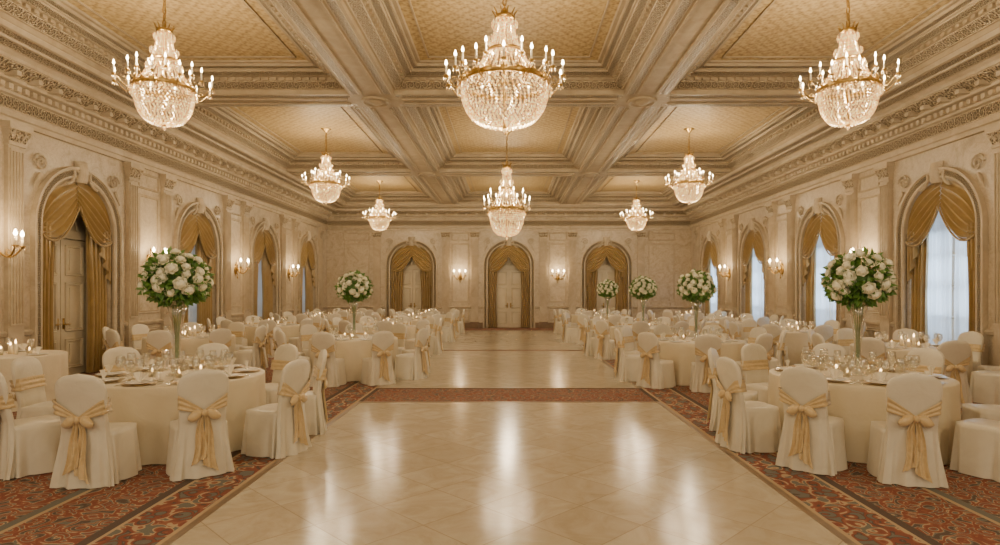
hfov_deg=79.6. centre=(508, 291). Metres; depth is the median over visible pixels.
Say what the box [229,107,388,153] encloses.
ceiling panel
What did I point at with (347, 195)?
trim
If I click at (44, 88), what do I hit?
crown molding
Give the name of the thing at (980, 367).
banquet chair
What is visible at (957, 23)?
trim
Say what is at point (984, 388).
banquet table
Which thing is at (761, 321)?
banquet chair
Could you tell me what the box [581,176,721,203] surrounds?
trim
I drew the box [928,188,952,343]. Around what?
sheer curtain
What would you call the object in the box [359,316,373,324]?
banquet chair
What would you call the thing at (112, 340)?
banquet chair
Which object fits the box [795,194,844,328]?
arch surround
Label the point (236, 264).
wall sconce
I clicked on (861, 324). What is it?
banquet chair
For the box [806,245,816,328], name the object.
drape
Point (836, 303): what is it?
drape
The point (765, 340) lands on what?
banquet chair
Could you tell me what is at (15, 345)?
pillar candle
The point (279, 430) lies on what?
banquet chair
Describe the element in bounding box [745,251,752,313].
drape
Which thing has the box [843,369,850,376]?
votive candle
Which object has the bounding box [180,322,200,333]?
banquet chair
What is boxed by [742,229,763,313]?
window curtain
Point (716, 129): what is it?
ceiling panel
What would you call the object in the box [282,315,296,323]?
banquet chair
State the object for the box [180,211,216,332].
window curtain
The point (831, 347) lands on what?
banquet chair
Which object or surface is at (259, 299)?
sheer curtain
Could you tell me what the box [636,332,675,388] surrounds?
banquet chair
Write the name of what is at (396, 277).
drape
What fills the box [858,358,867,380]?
wine glass
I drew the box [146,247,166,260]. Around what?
wall sconce
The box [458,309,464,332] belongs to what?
banquet chair
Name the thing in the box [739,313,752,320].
banquet chair
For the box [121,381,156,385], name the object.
charger plate
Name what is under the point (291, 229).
wall panel
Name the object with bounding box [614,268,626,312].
drape
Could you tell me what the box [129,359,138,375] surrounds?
water goblet
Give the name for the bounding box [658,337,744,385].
banquet table
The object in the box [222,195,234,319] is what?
pilaster
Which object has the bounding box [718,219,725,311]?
pilaster
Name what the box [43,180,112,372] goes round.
window curtain
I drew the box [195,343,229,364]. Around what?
banquet chair
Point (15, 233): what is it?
wall sconce
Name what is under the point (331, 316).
banquet chair
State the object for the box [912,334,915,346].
pillar candle
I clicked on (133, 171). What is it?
pilaster
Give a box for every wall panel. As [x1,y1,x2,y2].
[0,126,0,345]
[138,173,159,329]
[231,203,241,321]
[286,220,292,313]
[343,233,368,310]
[451,233,468,320]
[549,233,566,320]
[649,233,674,320]
[725,220,731,316]
[776,203,786,320]
[858,173,879,336]
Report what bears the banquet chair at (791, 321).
on the floor
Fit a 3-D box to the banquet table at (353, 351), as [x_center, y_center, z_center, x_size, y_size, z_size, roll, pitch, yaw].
[-3.157,1.313,12.210,1.809,0.756,1.787,0,0,10]
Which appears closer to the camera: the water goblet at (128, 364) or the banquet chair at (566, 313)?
the water goblet at (128, 364)
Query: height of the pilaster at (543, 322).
4.600 m
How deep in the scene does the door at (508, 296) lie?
28.67 m
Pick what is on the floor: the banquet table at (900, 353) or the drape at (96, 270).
the banquet table at (900, 353)
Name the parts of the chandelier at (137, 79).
arm, arm, arm, arm, frame, chain, arm, arm, arm, arm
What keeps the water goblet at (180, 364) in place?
on the banquet table at (153, 408)
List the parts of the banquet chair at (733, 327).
sash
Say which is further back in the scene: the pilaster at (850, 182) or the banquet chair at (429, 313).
the banquet chair at (429, 313)
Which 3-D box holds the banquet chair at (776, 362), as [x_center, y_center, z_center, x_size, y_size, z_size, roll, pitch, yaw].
[4.825,1.197,11.163,0.623,0.990,0.555,0,0,21]
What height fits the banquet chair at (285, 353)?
0.990 m
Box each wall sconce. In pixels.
[0,229,25,257]
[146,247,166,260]
[234,258,249,278]
[287,265,299,280]
[453,269,466,280]
[551,269,564,280]
[718,265,730,280]
[768,259,783,278]
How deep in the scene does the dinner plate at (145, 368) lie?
7.18 m
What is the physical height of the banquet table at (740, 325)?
0.756 m
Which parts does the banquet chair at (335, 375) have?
sash, seat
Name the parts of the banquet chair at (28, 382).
sash, seat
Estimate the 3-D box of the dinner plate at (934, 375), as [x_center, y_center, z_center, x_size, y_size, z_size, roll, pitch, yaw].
[4.612,0.913,6.564,0.264,0.018,0.264,0,0,16]
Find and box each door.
[53,194,86,374]
[402,246,432,313]
[491,258,526,327]
[585,246,615,313]
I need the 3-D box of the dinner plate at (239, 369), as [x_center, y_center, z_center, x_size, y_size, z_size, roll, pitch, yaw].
[-3.086,0.913,7.037,0.264,0.018,0.264,0,0,-23]
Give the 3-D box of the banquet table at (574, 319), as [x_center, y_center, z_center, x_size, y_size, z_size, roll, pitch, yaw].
[3.408,1.313,24.591,1.809,0.756,1.787,0,0,2]
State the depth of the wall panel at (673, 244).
28.28 m
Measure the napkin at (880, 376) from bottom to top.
0.107 m
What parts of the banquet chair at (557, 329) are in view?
seat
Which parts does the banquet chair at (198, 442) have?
seat, sash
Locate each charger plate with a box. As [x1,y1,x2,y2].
[93,373,125,376]
[104,379,121,382]
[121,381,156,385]
[232,369,259,372]
[827,380,852,382]
[863,381,886,385]
[874,368,905,371]
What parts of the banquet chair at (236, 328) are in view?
seat, sash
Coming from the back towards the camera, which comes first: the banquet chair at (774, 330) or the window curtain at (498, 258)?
the window curtain at (498, 258)
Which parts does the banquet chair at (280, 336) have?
seat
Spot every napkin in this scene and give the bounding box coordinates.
[18,343,27,349]
[33,347,41,353]
[100,370,107,379]
[104,364,112,373]
[133,372,146,381]
[143,359,154,367]
[180,370,192,374]
[189,357,199,364]
[224,365,233,374]
[227,357,235,364]
[801,357,808,365]
[828,369,841,378]
[838,357,849,361]
[872,371,887,381]
[884,360,895,368]
[888,341,896,347]
[922,342,930,347]
[927,365,934,374]
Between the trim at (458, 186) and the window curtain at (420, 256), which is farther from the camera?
the window curtain at (420, 256)
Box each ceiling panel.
[66,0,306,59]
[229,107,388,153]
[335,176,421,191]
[398,0,619,59]
[439,107,578,153]
[465,176,552,191]
[596,176,683,191]
[629,107,788,153]
[711,0,951,59]
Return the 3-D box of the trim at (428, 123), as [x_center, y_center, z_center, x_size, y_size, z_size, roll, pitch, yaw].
[0.000,-4.175,16.250,4.600,0.450,6.900,0,0,0]
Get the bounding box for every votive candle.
[26,347,32,353]
[148,368,156,376]
[171,365,178,372]
[175,370,183,377]
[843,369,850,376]
[864,366,871,373]
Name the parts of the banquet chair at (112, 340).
sash, seat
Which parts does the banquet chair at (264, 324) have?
seat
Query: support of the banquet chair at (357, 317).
on the floor
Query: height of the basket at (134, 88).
0.572 m
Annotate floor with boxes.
[0,327,999,544]
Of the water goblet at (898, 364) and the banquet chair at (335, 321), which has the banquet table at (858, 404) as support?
the water goblet at (898, 364)
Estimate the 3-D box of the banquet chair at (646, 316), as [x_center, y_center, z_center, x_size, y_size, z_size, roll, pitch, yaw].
[4.177,1.197,19.421,0.555,0.990,0.623,0,0,-43]
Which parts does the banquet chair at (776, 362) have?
seat, sash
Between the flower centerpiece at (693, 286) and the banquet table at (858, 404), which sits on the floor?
the banquet table at (858, 404)
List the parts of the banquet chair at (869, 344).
sash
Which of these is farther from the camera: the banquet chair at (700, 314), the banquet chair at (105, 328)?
the banquet chair at (700, 314)
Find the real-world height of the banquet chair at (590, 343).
0.990 m
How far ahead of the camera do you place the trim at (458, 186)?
26.39 m
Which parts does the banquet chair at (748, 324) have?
sash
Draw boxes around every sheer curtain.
[188,217,197,322]
[257,261,261,319]
[302,269,304,313]
[711,261,716,312]
[752,248,761,321]
[762,273,763,316]
[816,217,829,325]
[830,254,835,319]
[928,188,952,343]
[954,235,968,339]
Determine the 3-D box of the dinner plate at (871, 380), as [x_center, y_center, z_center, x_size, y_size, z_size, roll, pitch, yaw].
[3.758,0.913,6.071,0.264,0.018,0.264,0,0,14]
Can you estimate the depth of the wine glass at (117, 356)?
6.42 m
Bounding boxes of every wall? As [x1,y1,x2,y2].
[0,131,326,348]
[327,231,690,322]
[691,132,993,365]
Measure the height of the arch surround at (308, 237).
4.290 m
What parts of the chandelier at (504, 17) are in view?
arm, arm, arm, arm, arm, arm, arm, arm, arm, arm, arm, arm, arm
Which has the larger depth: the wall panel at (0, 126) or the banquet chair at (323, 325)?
the banquet chair at (323, 325)
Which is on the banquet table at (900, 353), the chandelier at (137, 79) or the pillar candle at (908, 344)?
the pillar candle at (908, 344)
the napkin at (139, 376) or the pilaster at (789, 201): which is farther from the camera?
the pilaster at (789, 201)
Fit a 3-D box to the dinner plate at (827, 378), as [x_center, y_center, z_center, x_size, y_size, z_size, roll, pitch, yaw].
[3.411,0.913,6.276,0.264,0.018,0.264,0,0,-43]
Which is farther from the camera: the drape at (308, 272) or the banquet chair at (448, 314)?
the drape at (308, 272)
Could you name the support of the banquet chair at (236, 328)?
on the floor
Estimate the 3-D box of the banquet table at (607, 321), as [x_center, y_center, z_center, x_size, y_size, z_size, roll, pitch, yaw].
[3.362,1.313,20.397,1.809,0.756,1.787,0,0,-33]
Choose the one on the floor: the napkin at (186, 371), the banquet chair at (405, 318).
the banquet chair at (405, 318)
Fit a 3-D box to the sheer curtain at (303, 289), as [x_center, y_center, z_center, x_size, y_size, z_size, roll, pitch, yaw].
[-8.900,-0.280,26.090,0.084,3.899,0.900,0,0,0]
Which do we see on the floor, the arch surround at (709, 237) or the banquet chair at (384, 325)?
the banquet chair at (384, 325)
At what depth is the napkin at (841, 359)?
7.45 m
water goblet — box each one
[127,363,137,379]
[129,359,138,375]
[149,364,158,380]
[154,356,163,371]
[179,363,188,371]
[184,355,192,369]
[205,360,214,368]
[208,355,216,369]
[217,357,225,372]
[809,357,817,367]
[816,360,825,375]
[819,355,827,370]
[839,362,848,377]
[844,355,852,369]
[866,364,876,379]
[874,357,882,366]
[894,363,903,373]
[898,360,907,370]
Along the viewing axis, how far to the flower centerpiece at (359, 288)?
12.02 m
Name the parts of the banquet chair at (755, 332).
sash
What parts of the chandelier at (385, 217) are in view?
frame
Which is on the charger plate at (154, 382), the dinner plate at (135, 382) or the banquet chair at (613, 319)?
the dinner plate at (135, 382)
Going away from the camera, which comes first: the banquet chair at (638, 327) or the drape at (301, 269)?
the banquet chair at (638, 327)
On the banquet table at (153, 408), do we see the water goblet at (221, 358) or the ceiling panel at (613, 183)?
the water goblet at (221, 358)
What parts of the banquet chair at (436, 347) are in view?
seat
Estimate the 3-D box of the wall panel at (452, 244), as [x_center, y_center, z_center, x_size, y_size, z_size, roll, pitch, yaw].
[-2.300,-0.720,28.282,0.840,4.160,0.035,0,0,0]
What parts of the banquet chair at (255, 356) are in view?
seat, sash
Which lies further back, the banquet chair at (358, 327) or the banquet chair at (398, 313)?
the banquet chair at (398, 313)
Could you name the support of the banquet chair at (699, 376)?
on the floor
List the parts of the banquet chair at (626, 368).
sash, seat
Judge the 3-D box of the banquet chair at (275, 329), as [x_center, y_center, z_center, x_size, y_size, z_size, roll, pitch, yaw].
[-4.428,1.197,12.110,0.623,0.990,0.555,0,0,-1]
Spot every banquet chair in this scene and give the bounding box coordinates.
[0,373,60,480]
[9,356,53,418]
[49,374,141,489]
[102,326,109,369]
[102,346,140,371]
[104,329,144,366]
[130,324,148,354]
[146,330,179,366]
[166,369,234,481]
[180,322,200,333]
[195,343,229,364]
[207,318,212,332]
[208,328,231,357]
[215,317,224,328]
[220,319,247,346]
[228,322,245,350]
[233,325,265,370]
[239,323,268,367]
[241,359,311,458]
[245,315,259,323]
[258,319,275,357]
[265,344,297,403]
[272,327,304,373]
[273,313,281,322]
[274,330,311,378]
[277,349,327,434]
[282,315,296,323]
[283,311,292,316]
[288,318,312,351]
[295,314,307,323]
[300,324,316,356]
[309,311,320,316]
[309,332,346,386]
[312,315,321,331]
[321,317,327,331]
[324,319,330,332]
[328,313,340,333]
[332,317,341,334]
[338,320,350,333]
[339,311,347,320]
[345,323,364,334]
[355,312,360,322]
[357,308,365,313]
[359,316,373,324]
[360,331,395,385]
[364,310,373,315]
[371,314,380,323]
[376,320,392,331]
[381,309,384,320]
[389,310,393,318]
[390,323,407,353]
[394,311,405,316]
[394,328,428,379]
[395,316,408,323]
[399,314,411,324]
[401,325,430,372]
[403,310,411,317]
[405,319,430,356]
[422,311,433,317]
[426,316,435,335]
[429,318,442,354]
[432,314,442,343]
[441,313,455,341]
[442,312,451,327]
[443,310,459,333]
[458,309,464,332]
[553,309,562,333]
[558,308,562,321]
[561,310,577,334]
[562,313,578,342]
[565,312,578,328]
[576,308,584,313]
[576,314,593,344]
[582,311,591,317]
[583,318,597,355]
[592,317,609,339]
[594,320,616,359]
[609,314,621,334]
[614,328,639,381]
[620,316,634,324]
[621,309,627,315]
[621,325,639,354]
[632,321,649,349]
[635,312,641,321]
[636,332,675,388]
[639,314,648,322]
[647,311,651,323]
[650,313,654,324]
[654,324,672,337]
[655,316,670,325]
[662,311,673,326]
[673,321,688,336]
[683,313,690,321]
[687,315,700,336]
[687,318,698,336]
[689,334,721,392]
[691,312,702,321]
[698,320,704,335]
[702,325,722,337]
[706,348,757,430]
[707,313,719,320]
[714,357,781,453]
[719,312,726,316]
[719,316,734,333]
[724,319,747,342]
[728,322,746,344]
[736,333,773,379]
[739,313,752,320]
[740,343,768,402]
[742,318,756,340]
[747,327,766,343]
[756,317,769,326]
[762,324,787,365]
[769,314,778,324]
[769,330,785,369]
[775,366,847,475]
[780,318,795,327]
[802,325,833,363]
[808,329,814,364]
[810,333,824,349]
[812,343,846,364]
[824,320,839,343]
[836,328,855,362]
[855,337,887,366]
[857,324,865,337]
[867,373,948,487]
[893,328,919,342]
[904,347,946,375]
[937,340,972,407]
[950,418,999,482]
[958,331,984,370]
[961,403,999,420]
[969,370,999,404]
[977,365,999,370]
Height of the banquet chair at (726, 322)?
0.990 m
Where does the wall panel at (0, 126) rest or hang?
attached to the wall at (59, 154)
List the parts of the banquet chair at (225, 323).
seat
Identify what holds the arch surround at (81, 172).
attached to the wall at (59, 154)
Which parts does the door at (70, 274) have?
handle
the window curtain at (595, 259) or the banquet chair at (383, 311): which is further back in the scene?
the window curtain at (595, 259)
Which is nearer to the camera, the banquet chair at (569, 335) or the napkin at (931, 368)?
the napkin at (931, 368)
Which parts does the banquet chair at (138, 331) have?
sash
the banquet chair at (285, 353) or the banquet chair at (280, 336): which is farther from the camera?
the banquet chair at (280, 336)
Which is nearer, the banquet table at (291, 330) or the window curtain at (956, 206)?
the window curtain at (956, 206)
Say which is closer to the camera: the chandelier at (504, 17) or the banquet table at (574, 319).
the chandelier at (504, 17)
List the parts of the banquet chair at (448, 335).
seat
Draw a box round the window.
[951,252,954,328]
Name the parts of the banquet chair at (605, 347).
sash, seat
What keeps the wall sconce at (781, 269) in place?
attached to the wall at (957, 154)
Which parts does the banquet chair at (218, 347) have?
sash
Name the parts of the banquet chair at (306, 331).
sash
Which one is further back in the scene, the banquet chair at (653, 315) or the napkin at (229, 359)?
the banquet chair at (653, 315)
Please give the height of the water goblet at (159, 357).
0.175 m
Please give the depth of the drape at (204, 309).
17.14 m
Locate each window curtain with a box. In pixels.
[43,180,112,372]
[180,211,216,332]
[254,229,275,319]
[301,240,315,315]
[391,245,431,313]
[488,245,529,327]
[586,245,626,313]
[702,240,716,315]
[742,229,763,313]
[801,211,837,328]
[905,180,974,342]
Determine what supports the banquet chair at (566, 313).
on the floor
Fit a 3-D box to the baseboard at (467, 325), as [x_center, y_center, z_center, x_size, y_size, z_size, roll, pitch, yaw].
[0.000,1.570,28.275,17.200,0.260,0.050,0,0,0]
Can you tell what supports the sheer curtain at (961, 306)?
hanging from the wall at (957, 154)
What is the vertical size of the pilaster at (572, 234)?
4.600 m
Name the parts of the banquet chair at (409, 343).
seat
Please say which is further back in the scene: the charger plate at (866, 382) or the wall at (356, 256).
the wall at (356, 256)
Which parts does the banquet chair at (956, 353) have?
sash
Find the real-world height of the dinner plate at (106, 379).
0.018 m
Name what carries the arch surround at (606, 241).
attached to the wall at (356, 256)
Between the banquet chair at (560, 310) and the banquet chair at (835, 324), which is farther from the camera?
the banquet chair at (560, 310)
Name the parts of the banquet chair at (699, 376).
seat, sash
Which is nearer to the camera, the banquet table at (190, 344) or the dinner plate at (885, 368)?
the dinner plate at (885, 368)
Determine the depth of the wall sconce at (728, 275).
23.32 m
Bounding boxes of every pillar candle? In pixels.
[8,342,12,353]
[13,339,17,353]
[900,336,903,345]
[906,339,910,346]
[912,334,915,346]
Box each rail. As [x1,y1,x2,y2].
[0,306,327,337]
[327,306,690,308]
[690,306,993,335]
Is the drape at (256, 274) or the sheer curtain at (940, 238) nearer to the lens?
the sheer curtain at (940, 238)
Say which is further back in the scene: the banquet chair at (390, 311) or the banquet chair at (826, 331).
the banquet chair at (390, 311)
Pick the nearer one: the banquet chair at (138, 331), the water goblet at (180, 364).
the water goblet at (180, 364)
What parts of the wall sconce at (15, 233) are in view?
arm, arm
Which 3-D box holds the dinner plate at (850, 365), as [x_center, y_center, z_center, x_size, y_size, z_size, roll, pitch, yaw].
[4.149,0.913,7.435,0.264,0.018,0.264,0,0,18]
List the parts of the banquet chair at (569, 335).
seat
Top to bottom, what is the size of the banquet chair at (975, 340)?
0.990 m
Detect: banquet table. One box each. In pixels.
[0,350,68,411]
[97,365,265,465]
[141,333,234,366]
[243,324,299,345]
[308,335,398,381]
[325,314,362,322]
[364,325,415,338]
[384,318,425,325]
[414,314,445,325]
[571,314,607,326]
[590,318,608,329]
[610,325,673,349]
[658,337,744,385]
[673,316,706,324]
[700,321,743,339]
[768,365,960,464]
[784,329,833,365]
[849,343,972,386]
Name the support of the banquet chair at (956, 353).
on the floor
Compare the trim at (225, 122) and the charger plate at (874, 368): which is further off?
the trim at (225, 122)
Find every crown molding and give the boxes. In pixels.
[0,17,345,229]
[327,204,690,230]
[672,27,999,229]
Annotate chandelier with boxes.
[111,0,214,128]
[302,128,350,202]
[362,180,395,230]
[443,0,565,133]
[483,131,529,237]
[620,180,652,230]
[665,128,712,202]
[798,0,900,129]
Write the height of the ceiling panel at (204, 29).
0.025 m
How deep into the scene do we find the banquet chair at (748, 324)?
15.88 m
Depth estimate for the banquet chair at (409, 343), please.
15.40 m
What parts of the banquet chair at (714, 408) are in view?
sash, seat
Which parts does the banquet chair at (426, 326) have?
seat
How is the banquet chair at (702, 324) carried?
on the floor
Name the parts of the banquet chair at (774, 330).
seat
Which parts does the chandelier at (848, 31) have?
arm, arm, arm, arm, arm, chain, frame, arm, arm, arm, arm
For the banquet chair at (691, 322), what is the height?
0.990 m
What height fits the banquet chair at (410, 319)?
0.990 m
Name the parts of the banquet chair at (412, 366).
seat, sash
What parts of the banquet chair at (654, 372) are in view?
sash, seat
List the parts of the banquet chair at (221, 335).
sash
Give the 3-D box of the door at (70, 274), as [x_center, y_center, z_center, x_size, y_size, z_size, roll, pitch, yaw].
[-8.969,-0.275,12.000,0.142,3.950,2.000,0,0,0]
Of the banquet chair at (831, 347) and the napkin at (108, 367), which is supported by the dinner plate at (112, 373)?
the napkin at (108, 367)
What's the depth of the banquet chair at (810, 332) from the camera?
11.16 m
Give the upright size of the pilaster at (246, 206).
4.600 m
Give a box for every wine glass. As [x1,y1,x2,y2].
[115,356,125,379]
[204,355,213,367]
[847,359,856,380]
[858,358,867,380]
[896,358,905,373]
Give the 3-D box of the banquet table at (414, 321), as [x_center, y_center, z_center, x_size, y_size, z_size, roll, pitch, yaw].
[-3.407,1.313,20.590,1.787,0.756,1.809,0,0,-14]
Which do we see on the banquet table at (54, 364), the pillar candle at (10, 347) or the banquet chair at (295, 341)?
the pillar candle at (10, 347)
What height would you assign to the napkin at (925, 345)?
0.107 m
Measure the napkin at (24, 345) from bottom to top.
0.107 m
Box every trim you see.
[0,0,348,94]
[168,107,410,171]
[296,176,436,203]
[339,0,678,94]
[402,107,615,171]
[442,176,575,203]
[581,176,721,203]
[607,107,846,171]
[669,0,999,94]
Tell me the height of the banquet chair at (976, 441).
0.990 m
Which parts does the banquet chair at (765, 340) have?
seat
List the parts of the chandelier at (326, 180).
frame, chain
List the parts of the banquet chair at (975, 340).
seat, sash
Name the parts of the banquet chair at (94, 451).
sash, seat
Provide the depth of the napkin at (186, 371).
6.16 m
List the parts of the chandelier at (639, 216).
frame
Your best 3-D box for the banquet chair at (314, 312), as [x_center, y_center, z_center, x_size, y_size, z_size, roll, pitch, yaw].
[-7.192,1.197,22.303,0.555,0.990,0.623,0,0,-22]
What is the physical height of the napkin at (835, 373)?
0.107 m
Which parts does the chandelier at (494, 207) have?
frame, chain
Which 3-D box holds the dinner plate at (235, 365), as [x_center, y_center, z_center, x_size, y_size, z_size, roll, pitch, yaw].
[-3.418,0.913,7.393,0.264,0.018,0.264,0,0,27]
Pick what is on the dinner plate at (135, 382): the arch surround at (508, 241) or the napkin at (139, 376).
the napkin at (139, 376)
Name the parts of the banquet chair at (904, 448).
seat, sash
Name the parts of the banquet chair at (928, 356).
sash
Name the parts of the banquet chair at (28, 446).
sash, seat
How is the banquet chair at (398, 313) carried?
on the floor
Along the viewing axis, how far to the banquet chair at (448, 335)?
20.22 m
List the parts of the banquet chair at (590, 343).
seat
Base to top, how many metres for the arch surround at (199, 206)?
4.290 m
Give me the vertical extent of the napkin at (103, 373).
0.107 m
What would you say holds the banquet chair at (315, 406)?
on the floor
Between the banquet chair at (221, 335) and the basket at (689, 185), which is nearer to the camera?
the banquet chair at (221, 335)
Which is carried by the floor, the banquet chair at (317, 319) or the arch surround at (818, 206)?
the banquet chair at (317, 319)
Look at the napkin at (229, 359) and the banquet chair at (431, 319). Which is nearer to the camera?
the napkin at (229, 359)
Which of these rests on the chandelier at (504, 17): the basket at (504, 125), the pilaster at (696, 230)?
the basket at (504, 125)
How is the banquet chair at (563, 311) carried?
on the floor
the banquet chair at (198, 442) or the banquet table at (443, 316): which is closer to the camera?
the banquet chair at (198, 442)
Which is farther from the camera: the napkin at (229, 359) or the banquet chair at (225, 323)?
the banquet chair at (225, 323)
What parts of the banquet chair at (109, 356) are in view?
sash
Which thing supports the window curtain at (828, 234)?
hanging from the wall at (957, 154)
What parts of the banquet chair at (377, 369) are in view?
seat, sash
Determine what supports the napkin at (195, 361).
on the dinner plate
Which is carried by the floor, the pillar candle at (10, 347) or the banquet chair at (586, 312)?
the banquet chair at (586, 312)
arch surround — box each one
[30,153,123,349]
[173,194,222,333]
[249,216,280,316]
[297,230,318,313]
[385,237,437,318]
[483,237,534,327]
[580,237,632,317]
[699,230,720,312]
[737,216,768,319]
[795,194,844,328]
[894,153,987,364]
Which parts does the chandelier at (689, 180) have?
frame, chain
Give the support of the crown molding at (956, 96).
attached to the wall at (957, 154)
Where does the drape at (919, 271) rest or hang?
hanging from the window curtain at (956, 206)
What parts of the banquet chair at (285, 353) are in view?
seat, sash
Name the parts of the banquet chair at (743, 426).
sash, seat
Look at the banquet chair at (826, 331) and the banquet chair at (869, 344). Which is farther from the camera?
the banquet chair at (826, 331)
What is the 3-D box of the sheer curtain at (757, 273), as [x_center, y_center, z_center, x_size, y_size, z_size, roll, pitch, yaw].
[8.900,-0.280,21.590,0.084,3.899,0.900,0,0,0]
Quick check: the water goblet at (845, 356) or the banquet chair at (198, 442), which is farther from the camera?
the water goblet at (845, 356)
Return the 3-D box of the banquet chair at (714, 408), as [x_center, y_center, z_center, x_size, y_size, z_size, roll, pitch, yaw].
[2.775,1.197,7.423,0.623,0.990,0.555,0,0,30]
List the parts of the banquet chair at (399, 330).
sash, seat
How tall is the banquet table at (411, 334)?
0.756 m
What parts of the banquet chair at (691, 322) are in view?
sash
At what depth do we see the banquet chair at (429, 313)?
22.04 m
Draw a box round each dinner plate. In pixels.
[26,353,47,354]
[95,372,122,375]
[99,378,118,381]
[124,380,153,384]
[138,366,160,369]
[220,364,242,366]
[225,373,241,376]
[234,368,257,370]
[826,377,848,380]
[832,364,855,366]
[865,379,887,383]
[877,367,902,369]
[930,374,944,376]
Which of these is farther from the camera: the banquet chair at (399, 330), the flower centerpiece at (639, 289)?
the flower centerpiece at (639, 289)
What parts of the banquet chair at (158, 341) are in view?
sash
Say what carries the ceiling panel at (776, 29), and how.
attached to the ceiling
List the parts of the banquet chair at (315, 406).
seat, sash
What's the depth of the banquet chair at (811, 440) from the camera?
5.65 m
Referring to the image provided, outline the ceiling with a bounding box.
[1,0,998,204]
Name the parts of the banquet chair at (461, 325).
seat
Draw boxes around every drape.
[43,241,54,349]
[85,226,106,372]
[195,231,211,332]
[254,261,258,315]
[261,248,272,319]
[301,269,302,313]
[304,257,312,315]
[391,254,403,312]
[420,256,431,313]
[488,254,496,327]
[521,254,529,327]
[586,256,597,313]
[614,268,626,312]
[705,257,710,315]
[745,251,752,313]
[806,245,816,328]
[836,303,837,320]
[911,234,928,342]
[967,257,974,331]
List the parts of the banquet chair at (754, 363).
sash, seat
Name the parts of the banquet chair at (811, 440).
sash, seat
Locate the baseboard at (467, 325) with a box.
[464,323,648,327]
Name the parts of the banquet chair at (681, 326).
sash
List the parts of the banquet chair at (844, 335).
sash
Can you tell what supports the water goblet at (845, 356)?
on the banquet table at (858, 404)
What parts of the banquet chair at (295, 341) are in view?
seat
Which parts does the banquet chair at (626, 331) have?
sash, seat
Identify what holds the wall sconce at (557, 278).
attached to the wall at (356, 256)
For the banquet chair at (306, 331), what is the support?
on the floor
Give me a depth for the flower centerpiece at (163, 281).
6.58 m
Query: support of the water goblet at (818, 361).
on the banquet table at (858, 404)
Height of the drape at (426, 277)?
3.500 m
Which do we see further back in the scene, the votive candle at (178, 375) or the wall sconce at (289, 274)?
the wall sconce at (289, 274)
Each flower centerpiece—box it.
[135,246,214,375]
[334,270,373,337]
[596,278,618,319]
[629,275,657,321]
[676,269,716,340]
[820,246,898,375]
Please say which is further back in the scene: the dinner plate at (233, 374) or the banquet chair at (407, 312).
the banquet chair at (407, 312)
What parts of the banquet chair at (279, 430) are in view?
seat, sash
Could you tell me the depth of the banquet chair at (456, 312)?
23.98 m
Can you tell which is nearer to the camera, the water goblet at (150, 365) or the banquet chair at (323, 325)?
the water goblet at (150, 365)
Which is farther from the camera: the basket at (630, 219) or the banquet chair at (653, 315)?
the basket at (630, 219)
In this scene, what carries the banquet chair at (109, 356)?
on the floor
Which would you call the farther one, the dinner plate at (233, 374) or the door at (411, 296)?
the door at (411, 296)
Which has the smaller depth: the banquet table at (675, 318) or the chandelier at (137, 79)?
the chandelier at (137, 79)
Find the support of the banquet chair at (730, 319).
on the floor
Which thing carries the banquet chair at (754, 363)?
on the floor
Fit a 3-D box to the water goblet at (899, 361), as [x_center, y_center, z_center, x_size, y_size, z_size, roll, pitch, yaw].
[4.363,0.847,6.636,0.097,0.175,0.097,0,0,16]
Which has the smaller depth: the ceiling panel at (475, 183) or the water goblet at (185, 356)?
the water goblet at (185, 356)
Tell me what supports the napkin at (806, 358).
on the dinner plate
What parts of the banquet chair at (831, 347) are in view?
sash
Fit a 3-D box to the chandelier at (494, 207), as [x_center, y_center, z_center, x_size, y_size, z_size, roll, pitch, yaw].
[-0.060,-2.935,16.500,1.321,3.050,1.355,0,0,-25]
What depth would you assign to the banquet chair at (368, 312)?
23.94 m
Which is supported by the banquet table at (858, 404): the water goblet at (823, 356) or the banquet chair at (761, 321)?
the water goblet at (823, 356)
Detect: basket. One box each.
[129,82,197,128]
[310,183,341,202]
[368,218,389,229]
[457,72,551,133]
[488,209,525,236]
[625,218,645,229]
[673,183,704,202]
[814,82,883,129]
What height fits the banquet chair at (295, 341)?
0.990 m
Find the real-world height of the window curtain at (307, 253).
3.905 m
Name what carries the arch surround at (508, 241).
attached to the wall at (356, 256)
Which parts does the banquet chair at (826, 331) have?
seat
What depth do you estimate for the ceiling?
12.17 m
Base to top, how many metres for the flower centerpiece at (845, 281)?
1.454 m
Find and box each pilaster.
[0,120,33,350]
[123,162,144,347]
[159,174,176,333]
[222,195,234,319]
[241,202,252,323]
[279,215,288,318]
[292,219,299,315]
[318,227,324,310]
[371,230,381,311]
[440,230,450,313]
[469,230,479,327]
[538,230,548,327]
[567,230,577,314]
[636,230,646,313]
[693,227,699,310]
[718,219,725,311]
[729,215,738,319]
[765,202,776,318]
[783,195,795,319]
[841,174,858,329]
[873,162,894,341]
[984,123,999,365]
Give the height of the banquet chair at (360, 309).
0.990 m
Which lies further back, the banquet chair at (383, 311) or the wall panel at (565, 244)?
the wall panel at (565, 244)
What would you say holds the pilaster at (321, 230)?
attached to the wall at (59, 154)
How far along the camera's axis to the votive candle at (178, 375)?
6.54 m
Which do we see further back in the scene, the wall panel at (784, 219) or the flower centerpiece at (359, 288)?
the wall panel at (784, 219)
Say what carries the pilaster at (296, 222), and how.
attached to the wall at (59, 154)
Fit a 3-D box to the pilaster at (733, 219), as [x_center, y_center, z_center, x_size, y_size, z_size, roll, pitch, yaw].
[8.510,-0.600,22.720,0.180,4.600,0.500,0,0,0]
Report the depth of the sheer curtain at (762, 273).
21.01 m
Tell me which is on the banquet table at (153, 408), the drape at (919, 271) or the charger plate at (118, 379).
the charger plate at (118, 379)
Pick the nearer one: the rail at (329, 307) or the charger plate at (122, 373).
the charger plate at (122, 373)

